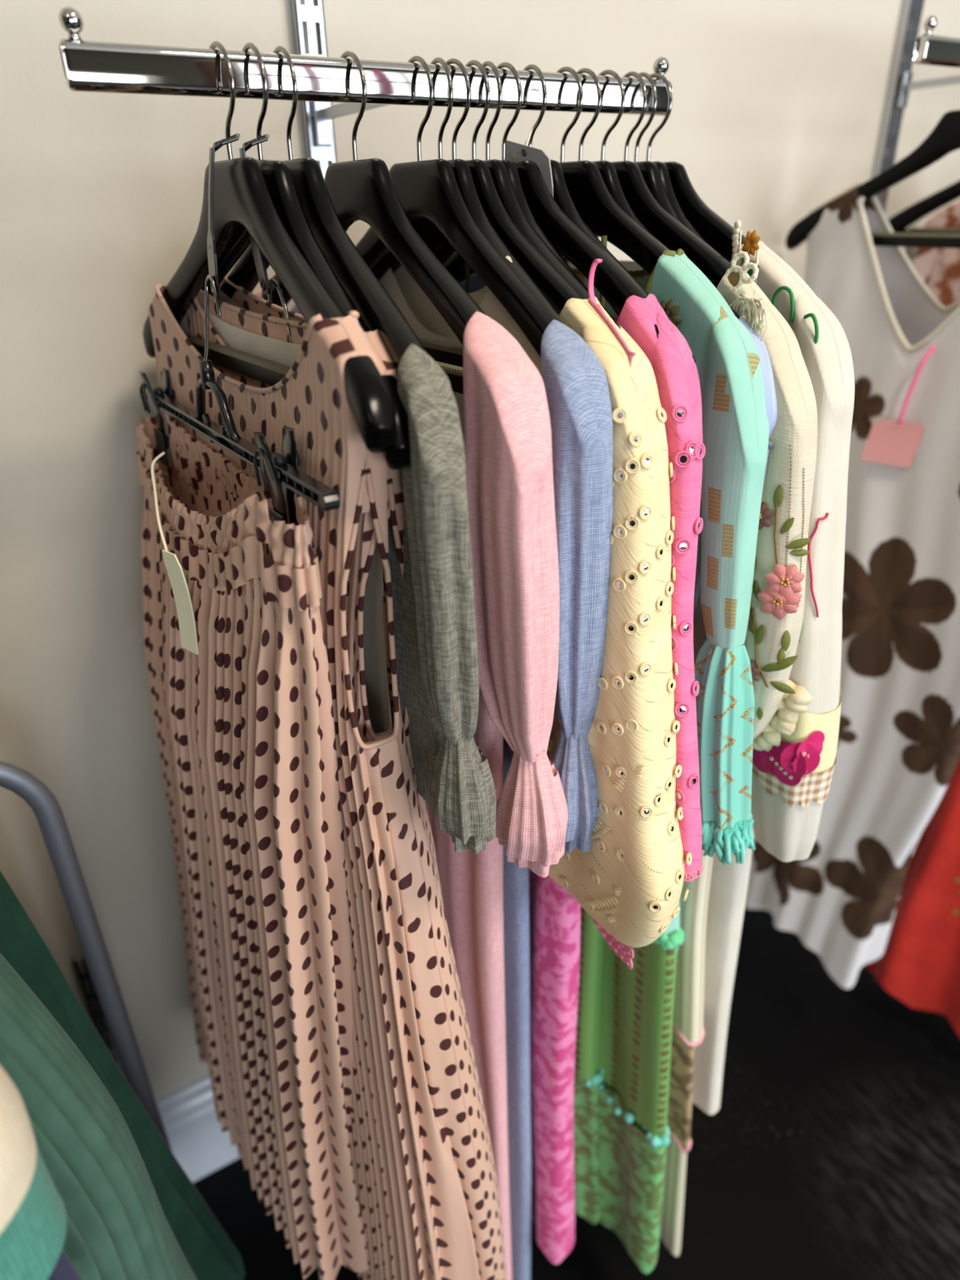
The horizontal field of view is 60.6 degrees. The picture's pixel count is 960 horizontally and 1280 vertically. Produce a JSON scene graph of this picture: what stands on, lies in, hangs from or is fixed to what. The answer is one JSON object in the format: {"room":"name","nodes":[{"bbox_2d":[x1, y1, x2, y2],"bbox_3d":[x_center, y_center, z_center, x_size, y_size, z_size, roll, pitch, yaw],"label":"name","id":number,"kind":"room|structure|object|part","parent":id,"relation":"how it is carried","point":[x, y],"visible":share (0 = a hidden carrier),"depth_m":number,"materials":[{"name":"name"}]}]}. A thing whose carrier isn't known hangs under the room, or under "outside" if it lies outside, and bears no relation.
{"room":"clothing store","nodes":[
{"label":"clothing store","id":0,"kind":"room"},
{"bbox_2d":[253,288,568,1279],"bbox_3d":[-0.077,0.273,0.862,0.076,1.177,0.511,-19,33,-30],"label":"dress","id":1,"kind":"object","parent":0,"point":[504,420],"visible":0.3,"depth_m":0.51,"materials":[{"name":"pink fabric"}]},
{"bbox_2d":[0,0,959,1098],"bbox_3d":[0.314,-0.674,1.039,8.400,2.750,0.100,-16,31,-26],"label":"wall","id":2,"kind":"structure","parent":0,"point":[776,113],"depth_m":0.83,"materials":[{"name":"paint"}]},
{"bbox_2d":[71,955,125,1077],"bbox_3d":[-0.468,0.591,1.093,0.026,0.488,0.013,-16,31,-26],"label":"upright","id":3,"kind":"object","parent":2,"relation":"attached to","point":[85,975],"visible":0.16,"depth_m":1.01,"materials":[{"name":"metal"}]},
{"bbox_2d":[288,0,337,178],"bbox_3d":[-0.150,-0.503,0.743,0.026,2.360,0.013,-16,31,-26],"label":"upright","id":4,"kind":"object","parent":2,"relation":"attached to","point":[308,13],"visible":0.07,"depth_m":0.73,"materials":[{"name":"silver metal"}]},
{"bbox_2d":[58,6,671,146],"bbox_3d":[-0.102,-0.425,0.645,0.442,0.048,0.249,-16,31,-26],"label":"rail","id":5,"kind":"object","parent":4,"relation":"attached to","point":[89,66],"visible":0.98,"depth_m":0.52,"materials":[{"name":"silver metal"}]},
{"bbox_2d":[142,40,397,453],"bbox_3d":[-0.164,-0.264,0.531,0.032,0.202,0.421,-19,33,-30],"label":"hanger","id":6,"kind":"object","parent":5,"relation":"hanging from","point":[242,196],"visible":0.86,"depth_m":0.49,"materials":[{"name":"black plastic"}]},
{"bbox_2d":[207,133,239,293],"bbox_3d":[-0.163,-0.273,0.527,0.032,0.090,0.017,-16,31,-26],"label":"connector","id":7,"kind":"object","parent":6,"relation":"hanging from","point":[211,244],"visible":1,"depth_m":0.52,"materials":[{"name":"black plastic"}]},
{"bbox_2d":[138,274,340,525],"bbox_3d":[-0.189,-0.168,0.571,0.027,0.157,0.389,-18,32,-29],"label":"hanger","id":8,"kind":"object","parent":7,"relation":"hanging from","point":[280,471],"visible":0.98,"depth_m":0.54,"materials":[{"name":"black plastic"}]},
{"bbox_3d":[-0.273,-0.165,0.704,0.002,0.030,0.025,-18,32,-29],"label":"grip plate","id":9,"kind":"part","parent":8,"relation":"part of","materials":[{"name":"black plastic"}]},
{"bbox_2d":[135,412,370,1279],"bbox_3d":[-0.226,0.215,0.769,0.150,0.800,0.409,-18,32,-29],"label":"skirt","id":10,"kind":"object","parent":8,"relation":"hanging from","point":[245,723],"visible":0.94,"depth_m":0.64,"materials":[{"name":"fabric"}]},
{"bbox_2d":[151,451,198,654],"bbox_3d":[-0.227,-0.065,0.609,0.014,0.125,0.101,-11,29,-17],"label":"tag","id":11,"kind":"object","parent":10,"relation":"hanging from","point":[188,633],"visible":1,"depth_m":0.59,"materials":[{"name":"beige paper"}]},
{"bbox_3d":[-0.125,-0.065,0.509,0.002,0.030,0.025,-18,32,-29],"label":"grip plate","id":12,"kind":"part","parent":8,"relation":"part of","materials":[{"name":"black plastic"}]},
{"bbox_2d":[148,283,506,1279],"bbox_3d":[-0.138,0.198,0.760,0.160,0.957,0.501,-19,33,-30],"label":"polka dot dress","id":13,"kind":"object","parent":6,"relation":"hanging from","point":[424,1173],"visible":0.48,"depth_m":0.60,"materials":[{"name":"pink fabric"}]},
{"bbox_2d":[201,42,411,470],"bbox_3d":[-0.151,-0.266,0.547,0.032,0.214,0.420,-18,32,-29],"label":"hanger","id":14,"kind":"object","parent":5,"relation":"hanging from","point":[277,175],"visible":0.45,"depth_m":0.49,"materials":[{"name":"black plastic"}]},
{"bbox_2d":[239,133,270,294],"bbox_3d":[-0.142,-0.278,0.539,0.020,0.093,0.017,-16,31,-26],"label":"connector","id":15,"kind":"object","parent":14,"relation":"hanging from","point":[258,256],"visible":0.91,"depth_m":0.54,"materials":[{"name":"black plastic"}]},
{"bbox_2d":[267,278,293,343],"bbox_3d":[-0.136,-0.193,0.575,0.003,0.111,0.040,-16,31,-26],"label":"wire hook","id":16,"kind":"object","parent":15,"relation":"hanging from","point":[272,281],"visible":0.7,"depth_m":0.55,"materials":[{"name":"grey metal"}]},
{"bbox_2d":[186,276,444,911],"bbox_3d":[-0.155,0.172,0.815,0.157,0.980,0.506,-18,32,-29],"label":"polka dot dress","id":17,"kind":"object","parent":14,"relation":"hanging from","point":[366,539],"visible":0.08,"depth_m":0.53,"materials":[{"name":"pink fabric"}]},
{"bbox_2d":[219,45,427,378],"bbox_3d":[-0.130,-0.274,0.548,0.032,0.202,0.421,-17,32,-28],"label":"hanger","id":18,"kind":"object","parent":5,"relation":"hanging from","point":[376,307],"visible":0.45,"depth_m":0.50,"materials":[{"name":"black plastic"}]},
{"bbox_2d":[385,342,496,853],"bbox_3d":[-0.129,-0.091,0.643,0.054,0.306,0.496,-17,32,-28],"label":"garment","id":19,"kind":"object","parent":18,"relation":"hanging from","point":[433,602],"visible":0.36,"depth_m":0.47,"materials":[{"name":"grey fabric"}]},
{"bbox_2d":[262,50,485,394],"bbox_3d":[-0.091,-0.285,0.568,0.032,0.202,0.421,-19,33,-30],"label":"hanger","id":20,"kind":"object","parent":5,"relation":"hanging from","point":[364,190],"visible":0.45,"depth_m":0.53,"materials":[{"name":"black plastic"}]},
{"bbox_2d":[337,55,550,367],"bbox_3d":[-0.049,-0.298,0.590,0.032,0.202,0.421,-18,32,-29],"label":"hanger","id":21,"kind":"object","parent":5,"relation":"hanging from","point":[429,190],"visible":0.49,"depth_m":0.55,"materials":[{"name":"black plastic"}]},
{"bbox_2d":[290,304,613,1279],"bbox_3d":[-0.036,0.272,0.890,0.066,1.191,0.472,-18,32,-29],"label":"dress","id":22,"kind":"object","parent":21,"relation":"hanging from","point":[575,380],"visible":0.27,"depth_m":0.53,"materials":[{"name":"blue fabric"}]},
{"bbox_2d":[546,297,692,947],"bbox_3d":[-0.025,-0.062,0.726,0.096,0.462,0.583,-20,33,-31],"label":"garment","id":23,"kind":"object","parent":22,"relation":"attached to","point":[630,879],"visible":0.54,"depth_m":0.54,"materials":[{"name":"yellow fabric"}]},
{"bbox_2d":[347,57,582,315],"bbox_3d":[-0.025,-0.304,0.602,0.032,0.202,0.421,-20,33,-31],"label":"hanger","id":24,"kind":"object","parent":5,"relation":"hanging from","point":[557,291],"visible":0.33,"depth_m":0.55,"materials":[{"name":"black plastic"}]},
{"bbox_2d":[386,57,565,324],"bbox_3d":[-0.035,-0.302,0.598,0.032,0.202,0.421,-15,31,-25],"label":"hanger","id":25,"kind":"object","parent":5,"relation":"hanging from","point":[462,171],"visible":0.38,"depth_m":0.55,"materials":[{"name":"black plastic"}]},
{"bbox_2d":[356,255,541,413],"bbox_3d":[-0.026,-0.115,0.700,0.022,0.393,0.336,-15,31,-25],"label":"garment","id":26,"kind":"object","parent":25,"relation":"hanging from","point":[424,319],"visible":0.08,"depth_m":0.66,"materials":[{"name":"fabric"}]},
{"bbox_2d":[435,61,583,284],"bbox_3d":[-0.002,-0.312,0.615,0.032,0.202,0.421,-14,30,-23],"label":"hanger","id":27,"kind":"object","parent":5,"relation":"hanging from","point":[446,251],"visible":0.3,"depth_m":0.57,"materials":[{"name":"black plastic"}]},
{"bbox_2d":[612,293,705,882],"bbox_3d":[0.015,-0.107,0.729,0.058,0.390,0.562,-18,32,-29],"label":"garment","id":28,"kind":"object","parent":27,"relation":"hanging from","point":[669,356],"visible":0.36,"depth_m":0.52,"materials":[{"name":"pink fabric"}]},
{"bbox_2d":[425,59,621,329],"bbox_3d":[-0.011,-0.309,0.610,0.032,0.202,0.421,-17,32,-27],"label":"hanger","id":29,"kind":"object","parent":5,"relation":"hanging from","point":[498,169],"visible":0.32,"depth_m":0.56,"materials":[{"name":"black plastic"}]},
{"bbox_2d":[528,258,635,1264],"bbox_3d":[0.023,0.198,0.849,0.073,1.085,0.440,-17,32,-27],"label":"dress","id":30,"kind":"object","parent":29,"relation":"hanging from","point":[554,913],"visible":0.19,"depth_m":0.83,"materials":[{"name":"pink fabric"}]},
{"bbox_2d":[443,64,696,364],"bbox_3d":[0.030,-0.321,0.631,0.032,0.202,0.421,-16,30,-25],"label":"hanger","id":31,"kind":"object","parent":5,"relation":"hanging from","point":[455,264],"visible":0.2,"depth_m":0.59,"materials":[{"name":"black plastic"}]},
{"bbox_2d":[501,125,553,197],"bbox_3d":[0.040,-0.349,0.604,0.015,0.051,0.059,-20,33,-31],"label":"tag","id":32,"kind":"object","parent":31,"relation":"attached to","point":[514,151],"visible":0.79,"depth_m":0.59,"materials":[{"name":"grey"}]},
{"bbox_2d":[465,235,607,1224],"bbox_3d":[0.047,0.171,0.896,0.064,1.102,0.346,-19,33,-30],"label":"dress","id":33,"kind":"object","parent":31,"relation":"hanging from","point":[588,1073],"visible":0.08,"depth_m":0.91,"materials":[{"name":"green fabric"}]},
{"bbox_3d":[0.052,0.433,1.033,0.062,0.011,0.312,-19,33,-30],"label":"pompom trim","id":34,"kind":"part","parent":33,"relation":"part of","materials":[{"name":"teal fabric"}]},
{"bbox_2d":[471,66,669,275],"bbox_3d":[0.056,-0.330,0.643,0.032,0.199,0.421,-19,33,-30],"label":"hanger","id":35,"kind":"object","parent":5,"relation":"hanging from","point":[592,198],"visible":0.32,"depth_m":0.60,"materials":[{"name":"black plastic"}]},
{"bbox_2d":[457,248,768,1274],"bbox_3d":[0.079,0.180,0.893,0.086,1.096,0.513,-19,33,-30],"label":"dress","id":36,"kind":"object","parent":35,"relation":"hanging from","point":[637,1002],"visible":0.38,"depth_m":0.61,"materials":[{"name":"teal fabric"}]},
{"bbox_3d":[0.052,-0.256,0.677,0.018,0.125,0.265,-19,33,-30],"label":"olive neck trim","id":37,"kind":"part","parent":36,"relation":"part of","materials":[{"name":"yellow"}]},
{"bbox_3d":[0.068,-0.308,0.664,0.024,0.022,0.265,-19,33,-30],"label":"olive trim","id":38,"kind":"part","parent":36,"relation":"part of","materials":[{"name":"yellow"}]},
{"bbox_3d":[0.099,0.454,1.022,0.080,0.012,0.400,-19,33,-30],"label":"pompom trim","id":39,"kind":"part","parent":36,"relation":"part of","materials":[{"name":"teal fabric"}]},
{"bbox_2d":[660,298,681,328],"bbox_3d":[0.125,-0.215,0.550,0.005,0.025,0.024,-19,33,-30],"label":"flower","id":40,"kind":"object","parent":36,"relation":"on","point":[672,307],"depth_m":0.54,"materials":[{"name":"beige fabric"}]},
{"bbox_2d":[496,62,659,338],"bbox_3d":[0.011,-0.317,0.620,0.032,0.199,0.421,-18,32,-29],"label":"hanger","id":41,"kind":"object","parent":5,"relation":"hanging from","point":[611,280],"visible":0.32,"depth_m":0.56,"materials":[{"name":"black plastic"}]},
{"bbox_2d":[459,67,739,319],"bbox_3d":[0.071,-0.333,0.652,0.032,0.202,0.421,-18,32,-29],"label":"hanger","id":42,"kind":"object","parent":5,"relation":"hanging from","point":[607,170],"visible":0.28,"depth_m":0.61,"materials":[{"name":"black plastic"}]},
{"bbox_2d":[460,272,777,618],"bbox_3d":[0.074,-0.165,0.739,0.040,0.301,0.446,-19,33,-30],"label":"dress","id":43,"kind":"object","parent":42,"relation":"hanging from","point":[476,283],"visible":0.08,"depth_m":0.54,"materials":[{"name":"fabric"}]},
{"bbox_2d":[559,71,684,257],"bbox_3d":[0.109,-0.344,0.672,0.032,0.202,0.421,-15,31,-25],"label":"hanger","id":44,"kind":"object","parent":5,"relation":"hanging from","point":[650,171],"visible":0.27,"depth_m":0.63,"materials":[{"name":"black plastic"}]},
{"bbox_2d":[563,71,711,262],"bbox_3d":[0.118,-0.347,0.677,0.032,0.202,0.421,-14,31,-23],"label":"hanger","id":45,"kind":"object","parent":5,"relation":"hanging from","point":[664,175],"visible":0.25,"depth_m":0.63,"materials":[{"name":"black plastic"}]},
{"bbox_2d":[567,220,854,1115],"bbox_3d":[0.135,0.057,0.893,0.095,0.912,0.541,-19,33,-30],"label":"dress","id":46,"kind":"object","parent":45,"relation":"hanging from","point":[794,757],"visible":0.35,"depth_m":0.64,"materials":[{"name":"beige fabric"}]},
{"bbox_2d":[742,230,759,255],"bbox_3d":[0.193,-0.284,0.588,0.002,0.018,0.018,-16,31,-25],"label":"flower","id":47,"kind":"object","parent":46,"relation":"on","point":[750,245],"depth_m":0.59,"materials":[{"name":"orange fabric"}]},
{"bbox_3d":[0.248,0.067,0.672,0.087,0.089,0.050,15,32,28],"label":"primrose panel","id":48,"kind":"part","parent":46,"relation":"part of","materials":[{"name":"fabric"}]},
{"bbox_2d":[598,69,730,288],"bbox_3d":[0.090,-0.340,0.660,0.032,0.199,0.421,-19,33,-30],"label":"hanger","id":49,"kind":"object","parent":5,"relation":"hanging from","point":[673,234],"visible":0.28,"depth_m":0.61,"materials":[{"name":"black plastic"}]},
{"bbox_2d":[659,250,817,1256],"bbox_3d":[0.107,0.180,0.935,0.079,1.136,0.513,-19,33,-30],"label":"dress","id":50,"kind":"object","parent":49,"relation":"hanging from","point":[776,611],"visible":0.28,"depth_m":0.59,"materials":[{"name":"beige fabric"}]},
{"bbox_2d":[727,271,739,286],"bbox_3d":[0.172,-0.245,0.557,0.003,0.010,0.011,-19,33,-30],"label":"flower","id":51,"kind":"object","parent":50,"relation":"on","point":[733,277],"depth_m":0.56,"materials":[{"name":"brown fabric"}]},
{"bbox_2d":[724,250,759,292],"bbox_3d":[0.176,-0.247,0.553,0.011,0.026,0.028,-19,33,-30],"label":"flower","id":52,"kind":"object","parent":50,"relation":"on","point":[735,278],"depth_m":0.55,"materials":[{"name":"white fabric"}]},
{"bbox_2d":[645,72,745,262],"bbox_3d":[0.130,-0.351,0.681,0.032,0.199,0.421,-19,33,-30],"label":"hanger","id":53,"kind":"object","parent":5,"relation":"hanging from","point":[714,229],"visible":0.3,"depth_m":0.63,"materials":[{"name":"black plastic"}]},
{"bbox_2d":[155,831,755,1182],"bbox_3d":[0.368,0.485,1.589,8.200,0.184,0.022,-16,31,-26],"label":"baseboard","id":54,"kind":"structure","parent":2,"relation":"attached to","point":[197,1141],"depth_m":1.17,"materials":[{"name":"white paint"}]},
{"bbox_2d":[871,0,924,213],"bbox_3d":[0.558,-0.710,1.109,0.026,2.360,0.013,-16,31,-26],"label":"upright","id":55,"kind":"object","parent":2,"relation":"attached to","point":[904,34],"visible":0.22,"depth_m":1.09,"materials":[{"name":"silver metal"}]},
{"bbox_2d":[895,15,959,108],"bbox_3d":[0.698,-0.714,1.046,0.752,0.048,0.223,-16,31,-26],"label":"rail","id":56,"kind":"object","parent":55,"relation":"attached to","point":[930,49],"visible":1,"depth_m":0.81,"materials":[{"name":"silver metal"}]},
{"bbox_2d":[785,109,959,249],"bbox_3d":[0.523,-0.528,0.887,0.032,0.202,0.421,-17,32,-28],"label":"hanger","id":57,"kind":"object","parent":56,"relation":"hanging from","point":[944,139],"visible":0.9,"depth_m":0.95,"materials":[{"name":"black plastic"}]},
{"bbox_2d":[745,181,959,988],"bbox_3d":[0.543,-0.013,1.161,0.170,1.112,0.372,-17,32,-28],"label":"dress","id":58,"kind":"object","parent":57,"relation":"hanging from","point":[898,752],"visible":0.66,"depth_m":1.05,"materials":[{"name":"white fabric"}]},
{"bbox_2d":[860,344,936,467],"bbox_3d":[0.505,-0.281,0.985,0.064,0.141,0.013,17,33,30],"label":"tag","id":59,"kind":"object","parent":58,"relation":"hanging from","point":[889,442],"visible":1,"depth_m":1.00,"materials":[{"name":"pink paper"}]},
{"bbox_2d":[887,180,959,233],"bbox_3d":[0.677,-0.573,0.967,0.032,0.202,0.421,-16,31,-26],"label":"hanger","id":60,"kind":"object","parent":56,"relation":"hanging from","point":[909,215],"visible":0.7,"depth_m":1.11,"materials":[{"name":"black plastic"}]},
{"bbox_2d":[865,756,959,1036],"bbox_3d":[0.773,0.055,1.138,0.178,1.225,0.291,-22,34,-34],"label":"dress","id":61,"kind":"object","parent":60,"relation":"hanging from","point":[918,965],"visible":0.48,"depth_m":1.32,"materials":[{"name":"fabric"}]},
{"bbox_2d":[192,902,959,1279],"bbox_3d":[1.397,1.393,0.109,8.400,0.080,4.250,-16,31,-26],"label":"floor","id":62,"kind":"structure","parent":0,"point":[830,1150],"depth_m":1.23,"materials":[{"name":"black carpet"}]},
{"bbox_2d":[0,760,173,1152],"bbox_3d":[-0.634,0.544,0.771,0.610,0.878,0.440,-16,31,-26],"label":"tube rack","id":63,"kind":"object","parent":62,"relation":"on","point":[44,804],"visible":0.66,"depth_m":0.79,"materials":[{"name":"silver metal"}]},
{"bbox_2d":[0,952,197,1279],"bbox_3d":[-0.429,0.440,0.555,0.430,0.960,0.343,-16,31,-26],"label":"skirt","id":64,"kind":"object","parent":63,"relation":"hanging from","point":[118,1228],"visible":0.8,"depth_m":0.54,"materials":[{"name":"green fabric"}]},
{"bbox_2d":[0,1065,66,1279],"bbox_3d":[-0.319,0.202,0.283,0.273,0.250,0.140,-16,31,-26],"label":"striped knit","id":65,"kind":"object","parent":64,"relation":"attached to","point":[33,1220],"visible":1,"depth_m":0.36,"materials":[{"name":"teal fabric"}]},
{"bbox_2d":[47,1248,82,1279],"bbox_3d":[-0.323,0.361,0.400,0.223,0.200,0.128,-16,31,-26],"label":"navy hem","id":66,"kind":"object","parent":65,"relation":"attached to","point":[64,1268],"visible":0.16,"depth_m":0.46,"materials":[{"name":"fabric"}]},
{"bbox_2d":[0,870,244,1279],"bbox_3d":[-0.497,0.400,0.656,0.481,0.980,0.179,-16,31,-26],"label":"garment","id":67,"kind":"object","parent":63,"relation":"hanging from","point":[207,1249],"visible":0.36,"depth_m":0.77,"materials":[{"name":"green fabric"}]},
{"label":"hanger","id":68,"kind":"object","parent":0,"visible":0},
{"bbox_2d":[910,200,959,306],"bbox_3d":[0.771,-0.365,1.117,0.128,0.478,0.558,-15,31,-25],"label":"garment","id":69,"kind":"object","parent":68,"relation":"hanging from","point":[939,268],"visible":0.22,"depth_m":1.18,"materials":[{"name":"white fabric"}]}
]}

